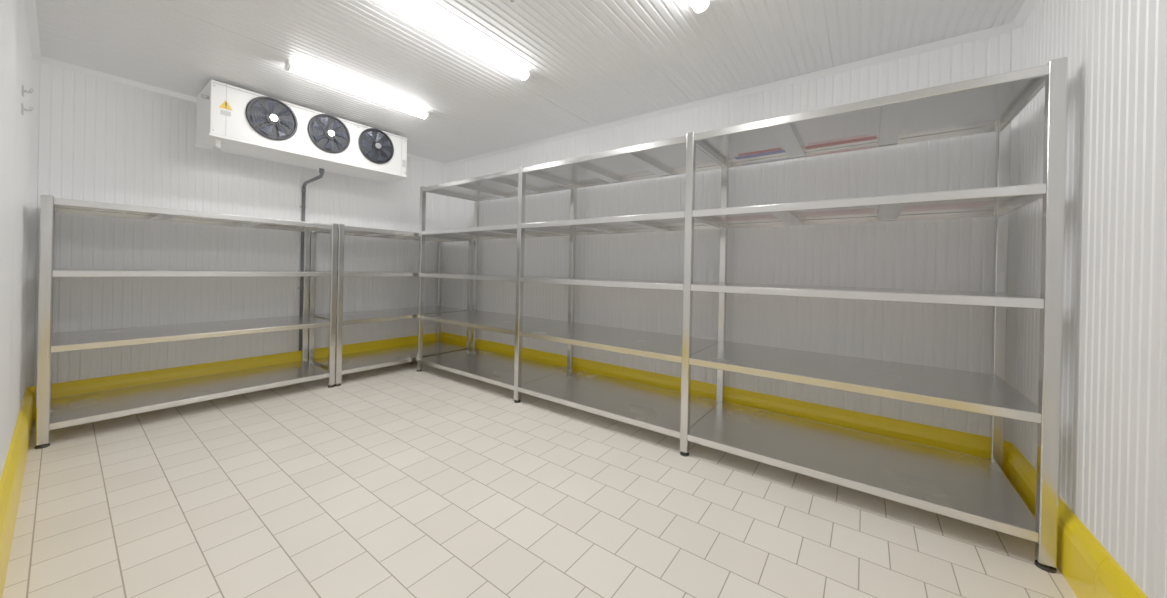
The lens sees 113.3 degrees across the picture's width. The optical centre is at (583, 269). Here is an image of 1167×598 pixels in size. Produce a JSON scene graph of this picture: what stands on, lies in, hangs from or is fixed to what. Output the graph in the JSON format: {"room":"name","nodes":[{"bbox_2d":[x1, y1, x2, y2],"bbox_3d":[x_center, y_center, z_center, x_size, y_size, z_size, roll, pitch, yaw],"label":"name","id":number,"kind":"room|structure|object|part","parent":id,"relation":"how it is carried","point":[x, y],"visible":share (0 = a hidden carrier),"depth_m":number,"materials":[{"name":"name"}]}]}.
{"room":"walk-in cold room","nodes":[
{"label":"walk-in cold room","id":0,"kind":"room"},
{"bbox_2d":[0,0,31,478],"bbox_3d":[-1.753,-0.178,1.070,5.444,2.587,0.080,1,0,36],"label":"wall","id":1,"kind":"structure","parent":0,"point":[15,48],"depth_m":1.82,"materials":[{"name":"white metal"}]},
{"bbox_2d":[0,387,33,597],"bbox_3d":[-1.745,0.996,1.117,5.444,0.240,0.033,1,0,36],"label":"baseboard","id":2,"kind":"structure","parent":1,"relation":"attached to","point":[11,480],"depth_m":1.69,"materials":[{"name":"yellow plastic"}]},
{"bbox_2d":[21,85,33,114],"bbox_3d":[-3.034,-0.922,2.096,0.060,0.150,0.038,1,0,36],"label":"wall hook","id":3,"kind":"object","parent":1,"relation":"attached to","point":[31,90],"visible":1,"depth_m":2.09,"materials":[{"name":"silver metal"}]},
{"bbox_2d":[24,0,40,58],"bbox_3d":[-1.693,-1.453,1.115,5.444,0.035,0.035,1,0,36],"label":"trim","id":4,"kind":"structure","parent":1,"relation":"attached to","point":[30,5],"depth_m":2.35,"materials":[{"name":"white"}]},
{"bbox_2d":[34,62,443,385],"bbox_3d":[-2.974,-0.206,4.072,0.080,2.587,3.311,1,0,36],"label":"wall","id":5,"kind":"structure","parent":0,"point":[100,139],"depth_m":3.33,"materials":[{"name":"white metal"}]},
{"bbox_2d":[26,59,39,387],"bbox_3d":[-3.899,-0.330,2.718,0.030,2.317,0.030,1,0,36],"label":"trim","id":6,"kind":"structure","parent":5,"relation":"attached to","point":[35,63],"depth_m":2.72,"materials":[{"name":"white metal"}]},
{"bbox_2d":[28,332,441,420],"bbox_3d":[-2.953,0.968,4.040,0.033,0.240,3.311,1,0,36],"label":"baseboard","id":7,"kind":"structure","parent":5,"relation":"attached to","point":[62,389],"depth_m":3.40,"materials":[{"name":"yellow plastic"}]},
{"bbox_2d":[36,56,444,165],"bbox_3d":[-2.901,-1.481,4.037,0.035,0.035,3.311,1,0,36],"label":"trim","id":8,"kind":"structure","parent":5,"relation":"attached to","point":[42,59],"depth_m":3.04,"materials":[{"name":"white plastic"}]},
{"bbox_2d":[298,186,305,350],"bbox_3d":[-2.944,-0.016,4.019,0.038,1.718,0.056,1,0,36],"label":"drain pipe","id":9,"kind":"object","parent":5,"relation":"attached to","point":[303,206],"visible":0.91,"depth_m":4.00,"materials":[{"name":"grey plastic"}]},
{"bbox_2d":[441,166,446,331],"bbox_3d":[-1.956,-0.291,5.361,0.030,2.317,0.030,1,0,36],"label":"trim","id":10,"kind":"structure","parent":5,"relation":"attached to","point":[445,167],"depth_m":5.36,"materials":[{"name":"white metal"}]},
{"bbox_2d":[35,0,1024,162],"bbox_3d":[-0.721,-1.491,2.435,5.644,0.080,3.511,1,0,36],"label":"ceiling","id":11,"kind":"structure","parent":0,"point":[590,63],"depth_m":2.51,"materials":[{"name":"white metal"}]},
{"bbox_2d":[195,79,406,186],"bbox_3d":[-2.665,-1.175,3.740,0.755,0.638,1.604,1,0,36],"label":"evaporator unit","id":12,"kind":"object","parent":11,"relation":"attached to","point":[230,119],"visible":1,"depth_m":3.38,"materials":[{"name":"white metal"}]},
{"bbox_2d":[195,133,406,182],"bbox_3d":[-2.588,-1.019,3.702,0.500,0.042,1.570,1,0,36],"label":"drip tray","id":13,"kind":"object","parent":12,"relation":"on","point":[233,144],"depth_m":3.48,"materials":[{"name":"white metal"}]},
{"bbox_2d":[284,59,428,118],"bbox_3d":[-1.780,-1.442,3.143,0.083,0.065,1.075,1,0,36],"label":"ceiling lamp","id":14,"kind":"object","parent":11,"relation":"attached to","point":[290,65],"visible":1,"depth_m":3.03,"materials":[{"name":"white plastic"}]},
{"bbox_2d":[383,0,530,80],"bbox_3d":[-0.733,-1.419,2.373,0.083,0.065,1.075,1,0,36],"label":"ceiling lamp","id":15,"kind":"object","parent":11,"relation":"attached to","point":[412,8],"visible":1,"depth_m":2.31,"materials":[{"name":"white plastic"}]},
{"bbox_2d":[688,0,709,14],"bbox_3d":[0.314,-1.396,1.603,0.083,0.065,1.075,1,0,36],"label":"ceiling lamp","id":16,"kind":"object","parent":11,"relation":"attached to","point":[700,7],"visible":1,"depth_m":1.99,"materials":[{"name":"white plastic"}]},
{"bbox_2d":[2,361,1076,597],"bbox_3d":[-0.777,1.185,2.437,5.644,0.100,3.511,1,0,36],"label":"floor","id":17,"kind":"structure","parent":0,"point":[398,480],"depth_m":1.80,"materials":[{"name":"beige tile"}]},
{"bbox_2d":[34,195,337,448],"bbox_3d":[-3.096,0.317,3.177,0.732,1.538,1.628,1,0,36],"label":"metal shelving unit","id":18,"kind":"object","parent":17,"relation":"on","point":[60,412],"visible":1,"depth_m":2.89,"materials":[{"name":"silver metal"}]},
{"bbox_3d":[-3.289,0.302,2.344,0.048,1.516,0.048,1,0,36],"label":"post","id":19,"kind":"part","parent":18,"relation":"part of","materials":[{"name":"silver metal"}]},
{"bbox_3d":[-3.833,0.291,2.744,0.048,1.516,0.048,1,0,36],"label":"post","id":20,"kind":"part","parent":18,"relation":"part of","materials":[{"name":"silver metal"}]},
{"bbox_3d":[-3.110,0.965,3.178,0.718,0.040,1.568,1,0,36],"label":"shelf","id":21,"kind":"part","parent":18,"relation":"part of","materials":[{"name":"silver metal"}]},
{"bbox_3d":[-3.100,0.490,3.177,0.718,0.040,1.568,1,0,36],"label":"shelf","id":22,"kind":"part","parent":18,"relation":"part of","materials":[{"name":"silver metal"}]},
{"bbox_3d":[-3.090,0.025,3.177,0.718,0.040,1.568,1,0,36],"label":"shelf","id":23,"kind":"part","parent":18,"relation":"part of","materials":[{"name":"silver metal"}]},
{"bbox_3d":[-3.080,-0.419,3.177,0.718,0.040,1.568,1,0,36],"label":"shelf","id":24,"kind":"part","parent":18,"relation":"part of","materials":[{"name":"silver metal"}]},
{"bbox_3d":[-2.902,0.309,4.011,0.048,1.516,0.048,1,0,36],"label":"post","id":25,"kind":"part","parent":18,"relation":"part of","materials":[{"name":"silver metal"}]},
{"bbox_3d":[-2.358,0.321,3.610,0.048,1.516,0.048,1,0,36],"label":"post","id":26,"kind":"part","parent":18,"relation":"part of","materials":[{"name":"silver metal"}]},
{"bbox_2d":[308,224,473,385],"bbox_3d":[-2.153,0.335,4.460,0.732,1.538,1.556,1,0,36],"label":"metal shelving unit","id":27,"kind":"object","parent":17,"relation":"on","point":[378,358],"visible":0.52,"depth_m":4.14,"materials":[{"name":"silver metal"}]},
{"bbox_3d":[-2.869,0.310,4.056,0.048,1.516,0.048,1,0,36],"label":"post","id":28,"kind":"part","parent":27,"relation":"part of","materials":[{"name":"silver metal"}]},
{"bbox_3d":[-2.325,0.322,3.655,0.048,1.516,0.048,1,0,36],"label":"post","id":29,"kind":"part","parent":27,"relation":"part of","materials":[{"name":"silver metal"}]},
{"bbox_3d":[-2.167,0.984,4.460,0.718,0.040,1.496,1,0,36],"label":"shelf","id":30,"kind":"part","parent":27,"relation":"part of","materials":[{"name":"silver metal"}]},
{"bbox_3d":[-2.157,0.509,4.460,0.718,0.040,1.496,1,0,36],"label":"shelf","id":31,"kind":"part","parent":27,"relation":"part of","materials":[{"name":"silver metal"}]},
{"bbox_3d":[-2.138,-0.401,4.459,0.718,0.040,1.496,1,0,36],"label":"shelf","id":32,"kind":"part","parent":27,"relation":"part of","materials":[{"name":"silver metal"}]},
{"bbox_3d":[-2.147,0.044,4.460,0.718,0.040,1.496,1,0,36],"label":"shelf","id":33,"kind":"part","parent":27,"relation":"part of","materials":[{"name":"silver metal"}]},
{"bbox_3d":[-1.981,0.327,5.264,0.048,1.516,0.048,1,0,36],"label":"post","id":34,"kind":"part","parent":27,"relation":"part of","materials":[{"name":"silver metal"}]},
{"bbox_3d":[-1.436,0.339,4.864,0.048,1.516,0.048,1,0,36],"label":"post","id":35,"kind":"part","parent":27,"relation":"part of","materials":[{"name":"silver metal"}]},
{"bbox_2d":[416,169,570,389],"bbox_3d":[-0.963,0.116,4.067,1.559,2.027,0.783,1,0,36],"label":"metal shelving unit","id":36,"kind":"object","parent":17,"relation":"on","point":[491,367],"visible":0.82,"depth_m":4.06,"materials":[{"name":"silver metal"}]},
{"bbox_3d":[-1.783,0.088,4.219,0.048,2.005,0.048,1,0,36],"label":"post","id":37,"kind":"part","parent":36,"relation":"part of","materials":[{"name":"silver metal"}]},
{"bbox_3d":[-1.353,0.096,4.805,0.048,2.005,0.048,1,0,36],"label":"post","id":38,"kind":"part","parent":36,"relation":"part of","materials":[{"name":"silver metal"}]},
{"bbox_3d":[-0.950,0.074,4.058,1.529,0.040,0.769,1,0,36],"label":"shelf","id":39,"kind":"part","parent":36,"relation":"part of","materials":[{"name":"silver metal"}]},
{"bbox_3d":[-0.970,1.009,4.059,1.529,0.040,0.769,1,0,36],"label":"shelf","id":40,"kind":"part","parent":36,"relation":"part of","materials":[{"name":"silver metal"}]},
{"bbox_3d":[-0.960,0.533,4.058,1.529,0.040,0.769,1,0,36],"label":"shelf","id":41,"kind":"part","parent":36,"relation":"part of","materials":[{"name":"silver metal"}]},
{"bbox_3d":[-0.940,-0.386,4.057,1.529,0.040,0.769,1,0,36],"label":"shelf","id":42,"kind":"part","parent":36,"relation":"part of","materials":[{"name":"silver metal"}]},
{"bbox_3d":[-0.930,-0.862,4.057,1.529,0.040,0.769,1,0,36],"label":"shelf","id":43,"kind":"part","parent":36,"relation":"part of","materials":[{"name":"silver metal"}]},
{"bbox_2d":[514,136,722,437],"bbox_3d":[0.258,0.142,3.168,1.526,2.027,0.783,1,0,36],"label":"metal shelving unit","id":44,"kind":"object","parent":17,"relation":"on","point":[652,408],"visible":0.85,"depth_m":3.10,"materials":[{"name":"silver metal"}]},
{"bbox_3d":[-0.549,0.114,3.311,0.048,2.005,0.048,1,0,36],"label":"post","id":45,"kind":"part","parent":44,"relation":"part of","materials":[{"name":"silver metal"}]},
{"bbox_3d":[-0.118,0.123,3.896,0.048,2.005,0.048,1,0,36],"label":"post","id":46,"kind":"part","parent":44,"relation":"part of","materials":[{"name":"silver metal"}]},
{"bbox_3d":[0.252,1.036,3.160,1.496,0.040,0.769,1,0,36],"label":"shelf","id":47,"kind":"part","parent":44,"relation":"part of","materials":[{"name":"silver metal"}]},
{"bbox_3d":[0.262,0.560,3.160,1.496,0.040,0.769,1,0,36],"label":"shelf","id":48,"kind":"part","parent":44,"relation":"part of","materials":[{"name":"silver metal"}]},
{"bbox_3d":[0.271,0.101,3.159,1.496,0.040,0.769,1,0,36],"label":"shelf","id":49,"kind":"part","parent":44,"relation":"part of","materials":[{"name":"silver metal"}]},
{"bbox_3d":[0.281,-0.360,3.159,1.496,0.040,0.769,1,0,36],"label":"shelf","id":50,"kind":"part","parent":44,"relation":"part of","materials":[{"name":"silver metal"}]},
{"bbox_3d":[0.291,-0.836,3.158,1.496,0.040,0.769,1,0,36],"label":"shelf","id":51,"kind":"part","parent":44,"relation":"part of","materials":[{"name":"silver metal"}]},
{"bbox_2d":[680,57,1067,572],"bbox_3d":[1.479,0.169,2.271,1.556,2.027,0.783,1,0,36],"label":"metal shelving unit","id":52,"kind":"object","parent":17,"relation":"on","point":[976,490],"visible":1,"depth_m":2.06,"materials":[{"name":"silver metal"}]},
{"bbox_3d":[0.659,0.141,2.422,0.048,2.005,0.048,1,0,36],"label":"post","id":53,"kind":"part","parent":52,"relation":"part of","materials":[{"name":"silver metal"}]},
{"bbox_3d":[1.090,0.149,3.008,0.048,2.005,0.048,1,0,36],"label":"post","id":54,"kind":"part","parent":52,"relation":"part of","materials":[{"name":"silver metal"}]},
{"bbox_3d":[1.460,1.062,2.271,1.496,0.040,0.769,1,0,36],"label":"shelf","id":55,"kind":"part","parent":52,"relation":"part of","materials":[{"name":"silver metal"}]},
{"bbox_3d":[1.470,0.586,2.271,1.496,0.040,0.769,1,0,36],"label":"shelf","id":56,"kind":"part","parent":52,"relation":"part of","materials":[{"name":"silver metal"}]},
{"bbox_3d":[1.479,0.127,2.271,1.496,0.040,0.769,1,0,36],"label":"shelf","id":57,"kind":"part","parent":52,"relation":"part of","materials":[{"name":"silver metal"}]},
{"bbox_3d":[1.489,-0.334,2.270,1.496,0.040,0.769,1,0,36],"label":"shelf","id":58,"kind":"part","parent":52,"relation":"part of","materials":[{"name":"silver metal"}]},
{"bbox_3d":[1.499,-0.810,2.270,1.496,0.040,0.769,1,0,36],"label":"shelf","id":59,"kind":"part","parent":52,"relation":"part of","materials":[{"name":"silver metal"}]},
{"bbox_3d":[2.298,0.175,2.119,0.048,2.005,0.048,1,0,36],"label":"post","id":60,"kind":"part","parent":52,"relation":"part of","materials":[{"name":"silver metal"}]},
{"bbox_3d":[1.868,0.167,1.533,0.048,2.005,0.048,1,0,36],"label":"post","id":61,"kind":"part","parent":52,"relation":"part of","materials":[{"name":"silver metal"}]},
{"bbox_2d":[443,32,1011,436],"bbox_3d":[0.255,-0.138,3.802,5.444,2.587,0.080,1,0,36],"label":"wall","id":62,"kind":"structure","parent":0,"point":[940,254],"depth_m":2.83,"materials":[{"name":"white metal"}]},
{"bbox_2d":[441,332,1007,458],"bbox_3d":[0.197,1.034,3.758,5.444,0.240,0.033,1,0,36],"label":"baseboard","id":63,"kind":"structure","parent":62,"relation":"attached to","point":[947,439],"depth_m":2.81,"materials":[{"name":"yellow plastic"}]},
{"bbox_2d":[445,22,1017,165],"bbox_3d":[0.248,-1.415,3.755,5.444,0.035,0.035,1,0,36],"label":"trim","id":64,"kind":"structure","parent":62,"relation":"attached to","point":[1009,27],"depth_m":2.83,"materials":[{"name":"white plastic"}]},
{"bbox_2d":[1012,0,1166,597],"bbox_3d":[1.476,-0.110,0.800,0.080,2.587,3.311,1,0,36],"label":"wall","id":65,"kind":"structure","parent":0,"point":[1113,435],"depth_m":1.33,"materials":[{"name":"white metal"}]},
{"bbox_2d":[1004,27,1020,442],"bbox_3d":[2.405,-0.197,2.154,0.030,2.317,0.030,1,0,36],"label":"trim","id":66,"kind":"structure","parent":65,"relation":"attached to","point":[1016,33],"depth_m":2.15,"materials":[{"name":"white metal"}]},
{"bbox_2d":[1013,0,1037,26],"bbox_3d":[1.456,-1.387,0.833,0.035,0.035,3.311,1,0,36],"label":"trim","id":67,"kind":"structure","parent":65,"relation":"attached to","point":[1028,5],"depth_m":2.04,"materials":[{"name":"white plastic"}]},
{"bbox_2d":[1003,442,1147,597],"bbox_3d":[1.405,1.062,0.834,0.033,0.240,3.311,1,0,36],"label":"baseboard","id":68,"kind":"structure","parent":65,"relation":"attached to","point":[1090,571],"depth_m":1.41,"materials":[{"name":"yellow plastic"}]}
]}

